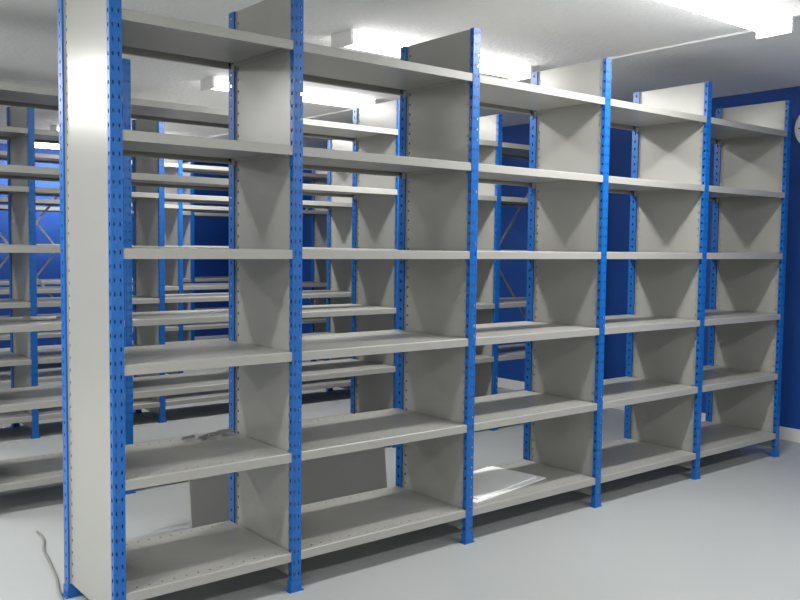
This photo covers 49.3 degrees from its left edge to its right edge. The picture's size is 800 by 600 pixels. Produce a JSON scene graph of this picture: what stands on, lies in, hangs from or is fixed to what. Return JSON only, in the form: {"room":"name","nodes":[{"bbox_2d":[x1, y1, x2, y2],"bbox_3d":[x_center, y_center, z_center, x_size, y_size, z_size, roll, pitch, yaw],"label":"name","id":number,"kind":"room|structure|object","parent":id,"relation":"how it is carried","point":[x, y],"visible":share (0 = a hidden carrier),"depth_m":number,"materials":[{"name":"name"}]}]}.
{"room":"storage room","nodes":[
{"label":"storage room","id":0,"kind":"room"},
{"bbox_2d":[0,143,228,347],"bbox_3d":[-6.091,-0.595,10.311,9.540,2.700,0.100,-2,5,-39],"label":"wall","id":1,"kind":"structure","parent":0,"point":[208,231],"depth_m":11.58,"materials":[{"name":"blue paint"}]},
{"bbox_2d":[0,335,228,351],"bbox_3d":[-6.064,0.705,10.351,9.525,0.100,0.015,-2,5,-39],"label":"baseboard","id":2,"kind":"structure","parent":1,"relation":"attached to","point":[216,336],"depth_m":11.58,"materials":[{"name":"white"}]},
{"bbox_2d":[0,359,799,599],"bbox_3d":[-1.886,1.171,5.174,9.740,0.100,13.550,-2,5,-39],"label":"floor","id":3,"kind":"structure","parent":0,"point":[732,532],"depth_m":4.36,"materials":[{"name":"grey paint"}]},
{"bbox_2d":[36,531,63,599],"bbox_3d":[-1.572,1.195,3.930,0.031,0.012,1.038,-1,4,-28],"label":"strap","id":4,"kind":"object","parent":3,"relation":"on","point":[37,532],"visible":1,"depth_m":3.90,"materials":[{"name":"grey"}]},
{"bbox_2d":[0,162,228,352],"bbox_3d":[-3.891,-0.479,10.467,4.823,2.500,0.574,-2,5,-39],"label":"shelving unit","id":5,"kind":"object","parent":3,"relation":"on","point":[188,216],"visible":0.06,"depth_m":11.15,"materials":[{"name":"blue paint"}]},
{"bbox_2d":[0,151,328,385],"bbox_3d":[-2.753,-0.379,9.059,4.823,2.500,0.574,-2,5,-39],"label":"shelving unit","id":6,"kind":"object","parent":3,"relation":"on","point":[174,284],"visible":0.09,"depth_m":9.23,"materials":[{"name":"blue paint"}]},
{"bbox_2d":[0,106,352,438],"bbox_3d":[-1.613,-0.280,7.649,4.823,2.500,0.568,-2,5,-39],"label":"shelving unit","id":7,"kind":"object","parent":3,"relation":"on","point":[20,133],"visible":0.34,"depth_m":7.07,"materials":[{"name":"blue paint"}]},
{"bbox_2d":[0,58,531,494],"bbox_3d":[-0.476,-0.180,6.243,4.823,2.500,0.574,-2,5,-39],"label":"shelving unit","id":8,"kind":"object","parent":3,"relation":"on","point":[375,128],"depth_m":6.18,"materials":[{"name":"blue paint"}]},
{"bbox_2d":[185,412,386,527],"bbox_3d":[-0.607,0.913,4.937,1.329,0.470,0.247,-2,5,-39],"label":"panels","id":9,"kind":"object","parent":3,"relation":"on","point":[346,474],"visible":0.37,"depth_m":4.94,"materials":[{"name":"grey paint"}]},
{"bbox_2d":[57,0,791,599],"bbox_3d":[0.663,-0.081,4.832,4.823,2.500,0.568,-2,5,-39],"label":"shelving unit","id":10,"kind":"object","parent":3,"relation":"on","point":[440,86],"depth_m":4.28,"materials":[{"name":"blue paint"}]},
{"bbox_2d":[471,466,545,503],"bbox_3d":[0.460,0.997,4.758,0.370,0.013,0.660,4,5,41],"label":"cardboard sheet","id":11,"kind":"object","parent":10,"relation":"on","point":[488,482],"visible":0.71,"depth_m":4.77,"materials":[{"name":"white cardboard"}]},
{"bbox_2d":[0,0,799,148],"bbox_3d":[-1.854,-1.623,5.003,9.740,0.100,13.550,-2,5,-39],"label":"ceiling","id":12,"kind":"structure","parent":0,"point":[543,35],"depth_m":5.26,"materials":[{"name":"white paint"}]},
{"bbox_2d":[35,142,58,148],"bbox_3d":[-4.119,-1.927,11.038,1.524,0.084,0.200,-2,5,-39],"label":"fluorescent ceiling light","id":13,"kind":"object","parent":12,"relation":"attached to","point":[37,145],"visible":0.02,"depth_m":10.76,"materials":[{"name":"white plastic"}]},
{"bbox_2d":[50,125,58,130],"bbox_3d":[-3.115,-1.839,9.796,1.524,0.084,0.200,-2,5,-39],"label":"fluorescent ceiling light","id":14,"kind":"object","parent":12,"relation":"attached to","point":[56,127],"visible":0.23,"depth_m":9.27,"materials":[{"name":"white plastic"}]},
{"bbox_2d":[200,76,228,90],"bbox_3d":[-1.337,-1.606,6.339,0.348,0.084,0.573,-2,5,-39],"label":"fluorescent ceiling light","id":15,"kind":"object","parent":12,"relation":"attached to","point":[215,83],"depth_m":6.52,"materials":[{"name":"white plastic"}]},
{"bbox_2d":[303,89,376,107],"bbox_3d":[-0.549,-1.632,6.901,0.793,0.084,0.464,-2,5,-39],"label":"fluorescent ceiling light","id":16,"kind":"object","parent":12,"relation":"attached to","point":[308,95],"depth_m":7.18,"materials":[{"name":"white plastic"}]},
{"bbox_2d":[331,29,417,56],"bbox_3d":[-0.155,-1.511,5.014,0.616,0.084,0.419,-2,5,-39],"label":"fluorescent ceiling light","id":17,"kind":"object","parent":12,"relation":"attached to","point":[369,42],"depth_m":5.14,"materials":[{"name":"white plastic"}]},
{"bbox_2d":[207,20,799,137],"bbox_3d":[0.419,-1.654,6.857,0.025,0.011,13.280,-2,5,-39],"label":"conduit","id":18,"kind":"object","parent":12,"relation":"attached to","point":[795,22],"depth_m":5.36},
{"bbox_2d":[478,55,531,80],"bbox_3d":[0.645,-1.542,5.662,0.769,0.084,0.413,-2,5,-39],"label":"fluorescent ceiling light","id":19,"kind":"object","parent":12,"relation":"attached to","point":[514,71],"depth_m":5.85,"materials":[{"name":"white plastic"}]},
{"bbox_2d":[657,0,793,39],"bbox_3d":[1.435,-1.445,4.229,1.524,0.084,0.200,-2,5,-39],"label":"fluorescent ceiling light","id":20,"kind":"object","parent":12,"relation":"attached to","point":[767,23],"visible":1,"depth_m":4.41,"materials":[{"name":"white plastic"}]},
{"bbox_2d":[300,86,799,429],"bbox_3d":[1.882,-0.368,8.111,0.100,2.700,13.550,-2,5,-39],"label":"wall","id":21,"kind":"structure","parent":0,"point":[514,271],"depth_m":7.87,"materials":[{"name":"blue paint"}]},
{"bbox_2d":[496,377,799,442],"bbox_3d":[1.827,0.932,8.149,0.015,0.100,13.335,-2,5,-39],"label":"baseboard","id":22,"kind":"structure","parent":21,"relation":"attached to","point":[789,434],"depth_m":7.27,"materials":[{"name":"white"}]},
{"bbox_2d":[795,115,799,142],"bbox_3d":[3.087,-1.285,6.464,0.034,0.320,0.320,-2,5,-39],"label":"wall clock","id":23,"kind":"object","parent":21,"relation":"attached to","point":[797,125],"visible":1,"depth_m":6.56,"materials":[{"name":"white plastic"}]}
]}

